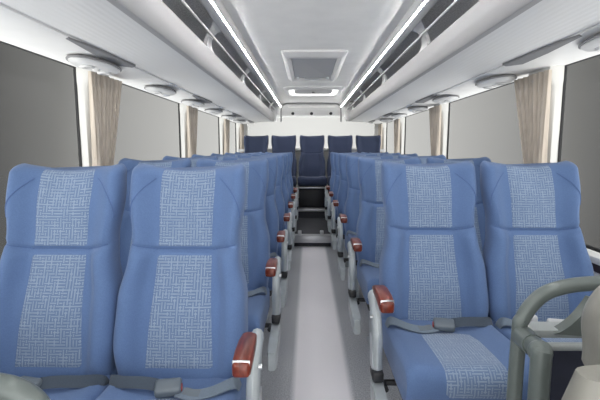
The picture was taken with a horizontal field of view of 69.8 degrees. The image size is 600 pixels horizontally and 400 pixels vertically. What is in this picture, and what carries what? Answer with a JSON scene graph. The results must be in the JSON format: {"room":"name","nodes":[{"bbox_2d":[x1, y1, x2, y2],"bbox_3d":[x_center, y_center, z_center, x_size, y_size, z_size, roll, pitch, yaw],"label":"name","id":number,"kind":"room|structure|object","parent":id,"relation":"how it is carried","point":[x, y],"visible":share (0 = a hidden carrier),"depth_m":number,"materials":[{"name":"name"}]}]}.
{"room":"vehicle interior","nodes":[
{"label":"vehicle interior","id":0,"kind":"room"},
{"bbox_2d":[298,198,324,217],"bbox_3d":[0.182,0.176,7.158,2.500,0.272,1.425,0,7,1],"label":"step","id":1,"kind":"structure","parent":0,"point":[303,212],"depth_m":6.47,"materials":[{"name":"rubber"}]},
{"bbox_2d":[244,135,268,152],"bbox_3d":[-0.719,-0.469,6.776,0.437,1.114,0.717,0,7,1],"label":"seat","id":2,"kind":"object","parent":1,"relation":"on","point":[252,144],"visible":0.33,"depth_m":6.96,"materials":[{"name":"blue fabric"}]},
{"bbox_2d":[271,135,296,200],"bbox_3d":[-0.269,-0.468,6.767,0.437,1.114,0.717,0,7,1],"label":"seat","id":3,"kind":"object","parent":1,"relation":"on","point":[280,144],"visible":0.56,"depth_m":6.95,"materials":[{"name":"blue fabric"}]},
{"bbox_2d":[292,176,296,185],"bbox_3d":[-0.271,-0.308,6.678,0.436,0.149,0.500,0,7,1],"label":"cushion","id":4,"kind":"object","parent":3,"relation":"on","point":[294,178],"depth_m":6.44,"materials":[{"name":"blue fabric"}]},
{"bbox_2d":[298,135,326,207],"bbox_3d":[0.191,-0.467,6.759,0.437,1.114,0.717,0,7,1],"label":"seat","id":5,"kind":"object","parent":1,"relation":"on","point":[312,180],"visible":0.99,"depth_m":6.86,"materials":[{"name":"blue fabric"}]},
{"bbox_2d":[298,176,326,185],"bbox_3d":[0.189,-0.307,6.669,0.436,0.149,0.500,0,7,1],"label":"cushion","id":6,"kind":"object","parent":5,"relation":"on","point":[302,180],"depth_m":6.43,"materials":[{"name":"blue fabric"}]},
{"bbox_2d":[327,135,352,192],"bbox_3d":[0.646,-0.466,6.750,0.437,1.114,0.717,0,7,1],"label":"seat","id":7,"kind":"object","parent":1,"relation":"on","point":[338,144],"visible":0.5,"depth_m":6.94,"materials":[{"name":"blue fabric"}]},
{"bbox_2d":[356,135,380,152],"bbox_3d":[1.101,-0.465,6.742,0.437,1.114,0.717,0,7,1],"label":"seat","id":8,"kind":"object","parent":1,"relation":"on","point":[368,144],"visible":0.33,"depth_m":6.93,"materials":[{"name":"blue fabric"}]},
{"bbox_2d":[244,124,378,197],"bbox_3d":[0.196,-0.801,7.788,2.640,2.060,0.060,0,7,1],"label":"wall","id":9,"kind":"structure","parent":0,"point":[297,154],"depth_m":7.75,"materials":[{"name":"grey plastic"}]},
{"bbox_2d":[238,149,384,151],"bbox_3d":[0.190,-0.866,7.498,2.480,0.040,0.500,0,7,1],"label":"trim","id":10,"kind":"structure","parent":9,"relation":"attached to","point":[239,150],"depth_m":7.25,"materials":[{"name":"white plastic"}]},
{"bbox_2d":[262,101,361,121],"bbox_3d":[0.193,-1.542,7.548,2.000,0.350,0.239,0,7,1],"label":"trim","id":11,"kind":"structure","parent":9,"relation":"attached to","point":[292,109],"depth_m":7.52,"materials":[{"name":"white plastic"}]},
{"bbox_2d":[294,218,330,246],"bbox_3d":[0.162,0.392,5.820,0.446,0.165,1.435,0,7,1],"label":"step","id":12,"kind":"structure","parent":0,"point":[309,231],"depth_m":5.27,"materials":[{"name":"metal"}]},
{"bbox_2d":[221,0,414,102],"bbox_3d":[0.112,-1.224,3.225,1.100,0.105,8.900,0,7,1],"label":"ceiling","id":13,"kind":"structure","parent":0,"point":[361,28],"depth_m":2.87,"materials":[{"name":"white plastic"}]},
{"bbox_2d":[284,86,343,96],"bbox_3d":[0.182,-1.490,5.912,0.780,0.040,0.840,0,7,1],"label":"recessed light","id":14,"kind":"object","parent":13,"relation":"in","point":[295,91],"visible":1,"depth_m":5.84,"materials":[{"name":"white plastic"}]},
{"bbox_2d":[281,49,347,81],"bbox_3d":[0.129,-1.270,4.146,0.540,0.058,1.380,0,7,1],"label":"roof hatch","id":15,"kind":"object","parent":13,"relation":"attached to","point":[308,65],"visible":1,"depth_m":3.93,"materials":[{"name":"white plastic"}]},
{"bbox_2d":[260,226,400,399],"bbox_3d":[0.112,0.789,3.468,2.640,0.060,8.900,0,7,1],"label":"floor","id":16,"kind":"structure","parent":0,"point":[320,356],"depth_m":2.61,"materials":[{"name":"plastic"}]},
{"bbox_2d":[0,372,50,399],"bbox_3d":[-0.778,0.682,0.802,0.707,0.794,0.046,0,7,1],"label":"rail","id":17,"kind":"object","parent":16,"relation":"on","point":[12,387],"visible":1,"depth_m":0.74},
{"bbox_2d":[0,163,126,399],"bbox_3d":[-0.839,0.458,1.317,0.437,1.114,0.720,0,7,1],"label":"seat","id":18,"kind":"object","parent":16,"relation":"on","point":[61,275],"visible":0.92,"depth_m":1.47,"materials":[{"name":"blue fabric"}]},
{"bbox_2d":[37,369,117,399],"bbox_3d":[-0.841,0.652,1.233,0.436,0.149,0.500,0,7,1],"label":"cushion","id":19,"kind":"object","parent":18,"relation":"on","point":[85,384],"depth_m":1.34,"materials":[{"name":"blue fabric"}]},
{"bbox_2d":[118,158,190,275],"bbox_3d":[-0.823,0.353,2.191,0.437,1.114,0.720,0,7,1],"label":"seat","id":20,"kind":"object","parent":16,"relation":"on","point":[126,225],"visible":0.11,"depth_m":2.37,"materials":[{"name":"blue fabric"}]},
{"bbox_2d":[96,163,263,399],"bbox_3d":[-0.363,0.461,1.293,0.514,1.114,0.752,0,7,1],"label":"seat","id":21,"kind":"object","parent":16,"relation":"on","point":[181,332],"visible":1,"depth_m":1.44,"materials":[{"name":"blue fabric"}]},
{"bbox_2d":[96,377,246,399],"bbox_3d":[-0.404,0.653,1.225,0.436,0.149,0.500,0,7,1],"label":"cushion","id":22,"kind":"object","parent":21,"relation":"on","point":[119,388],"depth_m":1.32,"materials":[{"name":"blue fabric"}]},
{"bbox_2d":[162,156,217,166],"bbox_3d":[-0.809,0.265,2.915,0.437,1.114,0.720,0,7,1],"label":"seat","id":23,"kind":"object","parent":16,"relation":"on","point":[193,159],"visible":0.07,"depth_m":3.14,"materials":[{"name":"blue fabric"}]},
{"bbox_2d":[191,154,235,160],"bbox_3d":[-0.794,0.171,3.689,0.437,1.114,0.720,0,7,1],"label":"seat","id":24,"kind":"object","parent":16,"relation":"on","point":[220,157],"visible":0.05,"depth_m":3.92,"materials":[{"name":"blue fabric"}]},
{"bbox_2d":[211,153,246,157],"bbox_3d":[-0.780,0.078,4.464,0.437,1.114,0.720,0,7,1],"label":"seat","id":25,"kind":"object","parent":16,"relation":"on","point":[212,154],"visible":0.02,"depth_m":4.70,"materials":[{"name":"blue fabric"}]},
{"bbox_2d":[196,158,281,370],"bbox_3d":[-0.347,0.355,2.166,0.514,1.114,0.752,0,7,1],"label":"seat","id":26,"kind":"object","parent":16,"relation":"on","point":[258,266],"visible":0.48,"depth_m":2.29,"materials":[{"name":"blue fabric"}]},
{"bbox_2d":[248,287,269,331],"bbox_3d":[-0.388,0.547,2.099,0.436,0.149,0.500,0,7,1],"label":"cushion","id":27,"kind":"object","parent":26,"relation":"on","point":[258,297],"depth_m":2.06,"materials":[{"name":"blue fabric"}]},
{"bbox_2d":[222,156,287,328],"bbox_3d":[-0.334,0.268,2.891,0.514,1.114,0.752,0,7,1],"label":"seat","id":28,"kind":"object","parent":16,"relation":"on","point":[272,217],"visible":0.29,"depth_m":3.00,"materials":[{"name":"blue fabric"}]},
{"bbox_2d":[268,254,277,290],"bbox_3d":[-0.374,0.460,2.823,0.436,0.149,0.500,0,7,1],"label":"cushion","id":29,"kind":"object","parent":28,"relation":"on","point":[271,255],"depth_m":2.59,"materials":[{"name":"blue fabric"}]},
{"bbox_2d":[239,154,291,270],"bbox_3d":[-0.319,0.174,3.665,0.514,1.114,0.752,0,7,1],"label":"seat","id":30,"kind":"object","parent":16,"relation":"on","point":[280,204],"visible":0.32,"depth_m":3.78,"materials":[{"name":"blue fabric"}]},
{"bbox_2d":[277,242,281,257],"bbox_3d":[-0.359,0.366,3.597,0.436,0.149,0.500,0,7,1],"label":"cushion","id":31,"kind":"object","parent":30,"relation":"on","point":[280,243],"depth_m":3.35,"materials":[{"name":"blue fabric"}]},
{"bbox_2d":[251,153,294,247],"bbox_3d":[-0.304,0.081,4.439,0.514,1.114,0.752,0,7,1],"label":"seat","id":32,"kind":"object","parent":16,"relation":"on","point":[288,204],"visible":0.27,"depth_m":4.55,"materials":[{"name":"blue fabric"}]},
{"bbox_2d":[259,152,296,231],"bbox_3d":[-0.290,-0.013,5.213,0.514,1.114,0.752,0,7,1],"label":"seat","id":33,"kind":"object","parent":16,"relation":"on","point":[291,196],"visible":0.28,"depth_m":5.33,"materials":[{"name":"blue fabric"}]},
{"bbox_2d":[265,152,298,219],"bbox_3d":[-0.276,-0.104,5.968,0.514,1.114,0.752,0,7,1],"label":"seat","id":34,"kind":"object","parent":16,"relation":"on","point":[293,190],"visible":0.17,"depth_m":6.10,"materials":[{"name":"blue fabric"}]},
{"bbox_2d":[325,152,357,233],"bbox_3d":[0.597,-0.105,5.972,0.514,1.114,0.752,0,7,1],"label":"seat","id":35,"kind":"object","parent":16,"relation":"on","point":[330,187],"visible":0.21,"depth_m":6.09,"materials":[{"name":"blue fabric"}]},
{"bbox_2d":[327,152,364,231],"bbox_3d":[0.582,-0.009,5.178,0.514,1.114,0.752,0,7,1],"label":"seat","id":36,"kind":"object","parent":16,"relation":"on","point":[333,194],"visible":0.31,"depth_m":5.29,"materials":[{"name":"blue fabric"}]},
{"bbox_2d":[335,206,337,219],"bbox_3d":[0.619,0.134,5.102,0.436,0.149,0.500,0,7,1],"label":"cushion","id":37,"kind":"object","parent":36,"relation":"on","point":[336,214],"depth_m":4.87,"materials":[{"name":"blue fabric"}]},
{"bbox_2d":[331,153,375,266],"bbox_3d":[0.566,0.093,4.334,0.514,1.114,0.752,0,7,1],"label":"seat","id":38,"kind":"object","parent":16,"relation":"on","point":[343,186],"visible":0.33,"depth_m":4.45,"materials":[{"name":"blue fabric"}]},
{"bbox_2d":[337,155,393,297],"bbox_3d":[0.549,0.205,3.411,0.514,1.114,0.752,0,7,1],"label":"seat","id":39,"kind":"object","parent":16,"relation":"on","point":[352,204],"visible":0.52,"depth_m":3.54,"materials":[{"name":"blue fabric"}]},
{"bbox_2d":[345,233,356,259],"bbox_3d":[0.586,0.348,3.336,0.436,0.149,0.500,0,7,1],"label":"cushion","id":40,"kind":"object","parent":39,"relation":"on","point":[348,236],"depth_m":3.41,"materials":[{"name":"grey plastic"}]},
{"bbox_2d":[347,157,421,347],"bbox_3d":[0.532,0.313,2.517,0.514,1.114,0.752,0,7,1],"label":"seat","id":41,"kind":"object","parent":16,"relation":"on","point":[368,242],"visible":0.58,"depth_m":2.65,"materials":[{"name":"blue fabric"}]},
{"bbox_2d":[357,262,378,303],"bbox_3d":[0.569,0.456,2.442,0.436,0.149,0.500,0,7,1],"label":"cushion","id":42,"kind":"object","parent":41,"relation":"on","point":[367,272],"depth_m":2.38,"materials":[{"name":"blue fabric"}]},
{"bbox_2d":[369,152,399,155],"bbox_3d":[1.061,-0.009,5.184,0.437,1.114,0.720,0,7,1],"label":"seat","id":43,"kind":"object","parent":16,"relation":"on","point":[398,153],"visible":0.03,"depth_m":5.42,"materials":[{"name":"blue fabric"}]},
{"bbox_2d":[380,153,417,158],"bbox_3d":[1.045,0.093,4.340,0.437,1.114,0.720,0,7,1],"label":"seat","id":44,"kind":"object","parent":16,"relation":"on","point":[381,154],"visible":0.08,"depth_m":4.57,"materials":[{"name":"blue fabric"}]},
{"bbox_2d":[398,155,445,163],"bbox_3d":[1.028,0.204,3.417,0.437,1.114,0.720,0,7,1],"label":"seat","id":45,"kind":"object","parent":16,"relation":"on","point":[423,158],"visible":0.03,"depth_m":3.65,"materials":[{"name":"blue fabric"}]},
{"bbox_2d":[368,161,529,399],"bbox_3d":[0.516,0.419,1.644,0.514,1.114,0.752,0,7,1],"label":"seat","id":46,"kind":"object","parent":16,"relation":"on","point":[429,305],"visible":0.99,"depth_m":1.77,"materials":[{"name":"blue fabric"}]},
{"bbox_2d":[381,317,529,399],"bbox_3d":[0.553,0.561,1.569,0.436,0.149,0.500,0,7,1],"label":"cushion","id":47,"kind":"object","parent":46,"relation":"on","point":[429,358],"depth_m":1.42,"materials":[{"name":"blue fabric"}]},
{"bbox_2d":[426,157,490,253],"bbox_3d":[1.011,0.312,2.524,0.437,1.114,0.720,0,7,1],"label":"seat","id":48,"kind":"object","parent":16,"relation":"on","point":[479,215],"visible":0.14,"depth_m":2.70,"materials":[{"name":"blue fabric"}]},
{"bbox_2d":[480,161,593,354],"bbox_3d":[0.995,0.418,1.651,0.437,1.114,0.720,0,7,1],"label":"seat","id":49,"kind":"object","parent":16,"relation":"on","point":[534,239],"visible":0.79,"depth_m":1.81,"materials":[{"name":"blue fabric"}]},
{"bbox_2d":[492,320,547,354],"bbox_3d":[0.993,0.562,1.561,0.436,0.149,0.500,0,7,1],"label":"cushion","id":50,"kind":"object","parent":49,"relation":"on","point":[503,326],"depth_m":1.66,"materials":[{"name":"blue fabric"}]},
{"bbox_2d":[506,276,599,399],"bbox_3d":[0.812,0.609,0.885,0.782,0.918,0.179,0,7,1],"label":"handrail","id":51,"kind":"object","parent":16,"relation":"on","point":[552,365],"visible":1,"depth_m":0.88,"materials":[{"name":"grey metal"}]},
{"bbox_2d":[561,285,599,399],"bbox_3d":[0.602,0.637,0.439,0.580,0.969,0.620,0,7,1],"label":"seat","id":52,"kind":"object","parent":16,"relation":"on","point":[584,384],"visible":1,"depth_m":0.63,"materials":[{"name":"grey leather"}]},
{"bbox_2d":[587,248,599,275],"bbox_3d":[1.367,0.414,3.399,0.130,0.702,8.900,0,7,1],"label":"wall","id":53,"kind":"structure","parent":0,"point":[594,256],"depth_m":1.88,"materials":[{"name":"grey plastic"}]},
{"bbox_2d":[379,123,387,152],"bbox_3d":[1.451,-0.895,7.572,0.106,0.920,0.324,0,7,1],"label":"trim","id":54,"kind":"structure","parent":53,"relation":"attached to","point":[383,124],"depth_m":7.40,"materials":[{"name":"white plastic"}]},
{"bbox_2d":[386,121,391,151],"bbox_3d":[1.479,-0.799,6.817,0.018,0.910,1.220,0,7,1],"label":"window","id":55,"kind":"structure","parent":53,"relation":"in","point":[390,121],"depth_m":7.39,"materials":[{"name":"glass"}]},
{"bbox_2d":[400,117,405,153],"bbox_3d":[1.424,-0.719,6.112,0.106,0.920,0.224,0,7,1],"label":"trim","id":56,"kind":"structure","parent":53,"relation":"attached to","point":[402,120],"depth_m":5.99,"materials":[{"name":"white plastic"}]},
{"bbox_2d":[404,109,428,153],"bbox_3d":[1.448,-0.602,5.189,0.018,0.910,1.660,0,7,1],"label":"window","id":57,"kind":"structure","parent":53,"relation":"in","point":[428,109],"depth_m":5.98,"materials":[{"name":"rubber"}]},
{"bbox_2d":[434,103,450,156],"bbox_3d":[1.389,-0.496,4.266,0.106,0.920,0.224,0,7,1],"label":"trim","id":58,"kind":"structure","parent":53,"relation":"attached to","point":[444,112],"depth_m":4.14,"materials":[{"name":"white plastic"}]},
{"bbox_2d":[446,82,513,158],"bbox_3d":[1.414,-0.379,3.338,0.018,0.910,1.670,0,7,1],"label":"window","id":59,"kind":"structure","parent":53,"relation":"in","point":[512,82],"depth_m":4.12,"materials":[{"name":"rubber"}]},
{"bbox_2d":[529,65,567,162],"bbox_3d":[1.354,-0.271,2.410,0.106,0.920,0.224,0,7,1],"label":"trim","id":60,"kind":"structure","parent":53,"relation":"attached to","point":[557,71],"depth_m":2.29,"materials":[{"name":"white plastic"}]},
{"bbox_2d":[558,54,599,252],"bbox_3d":[1.379,-0.155,1.492,0.018,0.910,1.650,0,7,1],"label":"window","id":61,"kind":"structure","parent":53,"relation":"in","point":[566,66],"depth_m":2.27,"materials":[{"name":"rubber"}]},
{"bbox_3d":[-1.142,0.408,3.446,0.130,0.702,8.900,0,7,1],"label":"wall","id":62,"kind":"structure","parent":0,"visible":0},
{"bbox_2d":[0,41,81,166],"bbox_3d":[-1.222,-0.161,1.540,0.018,0.910,1.650,0,7,1],"label":"window","id":63,"kind":"structure","parent":62,"relation":"in","point":[73,67],"depth_m":2.32,"materials":[{"name":"rubber"}]},
{"bbox_2d":[73,67,108,166],"bbox_3d":[-1.163,-0.277,2.457,0.106,0.920,0.224,0,7,1],"label":"trim","id":64,"kind":"structure","parent":62,"relation":"attached to","point":[81,74],"depth_m":2.33,"materials":[{"name":"white plastic"}]},
{"bbox_2d":[122,83,180,157],"bbox_3d":[-1.188,-0.384,3.386,0.018,0.910,1.670,0,7,1],"label":"window","id":65,"kind":"structure","parent":62,"relation":"in","point":[122,83],"depth_m":4.17,"materials":[{"name":"rubber"}]},
{"bbox_2d":[178,103,187,157],"bbox_3d":[-1.128,-0.501,4.313,0.106,0.920,0.224,0,7,1],"label":"trim","id":66,"kind":"structure","parent":62,"relation":"attached to","point":[183,108],"depth_m":4.19,"materials":[{"name":"white plastic"}]},
{"bbox_2d":[198,110,219,153],"bbox_3d":[-1.153,-0.608,5.237,0.018,0.910,1.660,0,7,1],"label":"window","id":67,"kind":"structure","parent":62,"relation":"in","point":[198,110],"depth_m":6.03,"materials":[{"name":"rubber"}]},
{"bbox_2d":[218,117,223,154],"bbox_3d":[-1.094,-0.725,6.159,0.106,0.920,0.224,0,7,1],"label":"trim","id":68,"kind":"structure","parent":62,"relation":"attached to","point":[221,120],"depth_m":6.03,"materials":[{"name":"white plastic"}]},
{"bbox_2d":[230,121,236,151],"bbox_3d":[-1.123,-0.805,6.865,0.018,0.910,1.220,0,7,1],"label":"window","id":69,"kind":"structure","parent":62,"relation":"in","point":[230,121],"depth_m":7.44,"materials":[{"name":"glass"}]},
{"bbox_2d":[235,123,243,151],"bbox_3d":[-1.067,-0.901,7.618,0.106,0.920,0.324,0,7,1],"label":"trim","id":70,"kind":"structure","parent":62,"relation":"attached to","point":[237,124],"depth_m":7.44,"materials":[{"name":"white plastic"}]},
{"bbox_3d":[-0.823,-1.077,3.260,0.770,0.424,8.900,0,7,1],"label":"ceiling","id":71,"kind":"structure","parent":0,"visible":0},
{"bbox_2d":[0,0,281,123],"bbox_3d":[-0.797,-1.016,3.242,0.811,0.402,8.850,0,7,1],"label":"luggage rack","id":72,"kind":"object","parent":71,"relation":"attached to","point":[194,49],"visible":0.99,"depth_m":2.15,"materials":[{"name":"white plastic"}]},
{"bbox_2d":[65,54,121,74],"bbox_3d":[-1.010,-0.655,2.126,0.184,0.039,0.422,0,7,1],"label":"air vent","id":73,"kind":"object","parent":72,"relation":"attached to","point":[101,67],"visible":1,"depth_m":2.03,"materials":[{"name":"white plastic"}]},
{"bbox_2d":[88,71,121,165],"bbox_3d":[-1.108,-0.278,2.503,0.058,0.860,0.408,0,7,1],"label":"curtain","id":74,"kind":"object","parent":72,"relation":"hanging from","point":[104,92],"visible":0.6,"depth_m":2.40,"materials":[{"name":"fabric"}]},
{"bbox_2d":[144,85,176,96],"bbox_3d":[-0.992,-0.769,3.069,0.184,0.039,0.422,0,7,1],"label":"air vent","id":75,"kind":"object","parent":72,"relation":"attached to","point":[162,91],"visible":1,"depth_m":2.96,"materials":[{"name":"white plastic"}]},
{"bbox_2d":[187,106,197,157],"bbox_3d":[-1.073,-0.500,4.339,0.058,0.860,0.368,0,7,1],"label":"curtain","id":76,"kind":"object","parent":72,"relation":"hanging from","point":[192,113],"visible":0.54,"depth_m":4.21,"materials":[{"name":"fabric"}]},
{"bbox_2d":[181,100,203,107],"bbox_3d":[-0.976,-0.873,3.922,0.184,0.039,0.422,0,7,1],"label":"air vent","id":77,"kind":"object","parent":72,"relation":"attached to","point":[195,104],"visible":1,"depth_m":3.81,"materials":[{"name":"white plastic"}]},
{"bbox_2d":[204,109,222,114],"bbox_3d":[-0.960,-0.977,4.786,0.184,0.039,0.422,0,7,1],"label":"air vent","id":78,"kind":"object","parent":72,"relation":"attached to","point":[211,111],"visible":1,"depth_m":4.67,"materials":[{"name":"white plastic"}]},
{"bbox_2d":[224,119,229,153],"bbox_3d":[-1.039,-0.720,6.165,0.058,0.860,0.328,0,7,1],"label":"curtain","id":79,"kind":"object","parent":72,"relation":"hanging from","point":[226,122],"visible":0.57,"depth_m":6.04,"materials":[{"name":"fabric"}]},
{"bbox_2d":[221,115,235,119],"bbox_3d":[-0.943,-1.085,5.679,0.184,0.039,0.422,0,7,1],"label":"air vent","id":80,"kind":"object","parent":72,"relation":"attached to","point":[228,117],"visible":1,"depth_m":5.55,"materials":[{"name":"white plastic"}]},
{"bbox_2d":[233,120,245,123],"bbox_3d":[-0.926,-1.193,6.573,0.184,0.039,0.422,0,7,1],"label":"air vent","id":81,"kind":"object","parent":72,"relation":"attached to","point":[236,121],"visible":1,"depth_m":6.45,"materials":[{"name":"white plastic"}]},
{"bbox_2d":[240,124,243,152],"bbox_3d":[-1.013,-0.888,7.555,0.058,0.860,0.288,0,7,1],"label":"curtain","id":82,"kind":"object","parent":72,"relation":"hanging from","point":[241,125],"visible":0.45,"depth_m":7.44,"materials":[{"name":"fabric"}]},
{"bbox_3d":[1.047,-1.073,3.226,0.770,0.424,8.900,0,7,1],"label":"ceiling","id":83,"kind":"structure","parent":0,"visible":0},
{"bbox_2d":[340,0,599,123],"bbox_3d":[1.021,-1.012,3.208,0.811,0.402,8.850,0,7,1],"label":"luggage rack","id":84,"kind":"object","parent":83,"relation":"attached to","point":[438,48],"visible":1,"depth_m":2.31,"materials":[{"name":"white plastic"}]},
{"bbox_2d":[378,124,381,152],"bbox_3d":[1.395,-0.883,7.511,0.058,0.860,0.288,0,7,1],"label":"curtain","id":85,"kind":"object","parent":84,"relation":"hanging from","point":[380,125],"visible":0.26,"depth_m":7.39,"materials":[{"name":"fabric"}]},
{"bbox_2d":[380,119,392,122],"bbox_3d":[1.270,-1.164,6.333,0.184,0.039,0.422,0,7,1],"label":"air vent","id":86,"kind":"object","parent":84,"relation":"attached to","point":[381,120],"visible":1,"depth_m":6.21,"materials":[{"name":"white plastic"}]},
{"bbox_2d":[394,119,399,152],"bbox_3d":[1.369,-0.715,6.121,0.058,0.860,0.328,0,7,1],"label":"curtain","id":87,"kind":"object","parent":84,"relation":"hanging from","point":[396,121],"visible":0.6,"depth_m":6.00,"materials":[{"name":"fabric"}]},
{"bbox_2d":[391,114,406,118],"bbox_3d":[1.253,-1.056,5.440,0.184,0.039,0.422,0,7,1],"label":"air vent","id":88,"kind":"object","parent":84,"relation":"attached to","point":[396,116],"visible":1,"depth_m":5.33,"materials":[{"name":"white plastic"}]},
{"bbox_2d":[408,106,427,112],"bbox_3d":[1.236,-0.945,4.517,0.184,0.039,0.422,0,7,1],"label":"air vent","id":89,"kind":"object","parent":84,"relation":"attached to","point":[420,108],"visible":1,"depth_m":4.40,"materials":[{"name":"white plastic"}]},
{"bbox_2d":[429,105,441,155],"bbox_3d":[1.335,-0.494,4.295,0.058,0.860,0.368,0,7,1],"label":"curtain","id":90,"kind":"object","parent":84,"relation":"hanging from","point":[434,112],"visible":0.6,"depth_m":4.20,"materials":[{"name":"fabric"}]},
{"bbox_2d":[432,95,459,103],"bbox_3d":[1.219,-0.834,3.604,0.184,0.039,0.422,0,7,1],"label":"air vent","id":91,"kind":"object","parent":84,"relation":"attached to","point":[449,98],"visible":1,"depth_m":3.49,"materials":[{"name":"white plastic"}]},
{"bbox_2d":[475,74,516,88],"bbox_3d":[1.201,-0.719,2.651,0.184,0.039,0.422,0,7,1],"label":"air vent","id":92,"kind":"object","parent":84,"relation":"attached to","point":[491,82],"visible":1,"depth_m":2.55,"materials":[{"name":"white plastic"}]},
{"bbox_2d":[514,69,551,163],"bbox_3d":[1.300,-0.272,2.458,0.058,0.860,0.408,0,7,1],"label":"curtain","id":93,"kind":"object","parent":84,"relation":"hanging from","point":[533,92],"visible":0.56,"depth_m":2.35,"materials":[{"name":"fabric"}]},
{"bbox_2d":[578,34,599,51],"bbox_3d":[1.181,-0.589,1.579,0.184,0.039,0.422,0,7,1],"label":"air vent","id":94,"kind":"object","parent":84,"relation":"attached to","point":[591,44],"visible":1,"depth_m":1.66,"materials":[{"name":"white plastic"}]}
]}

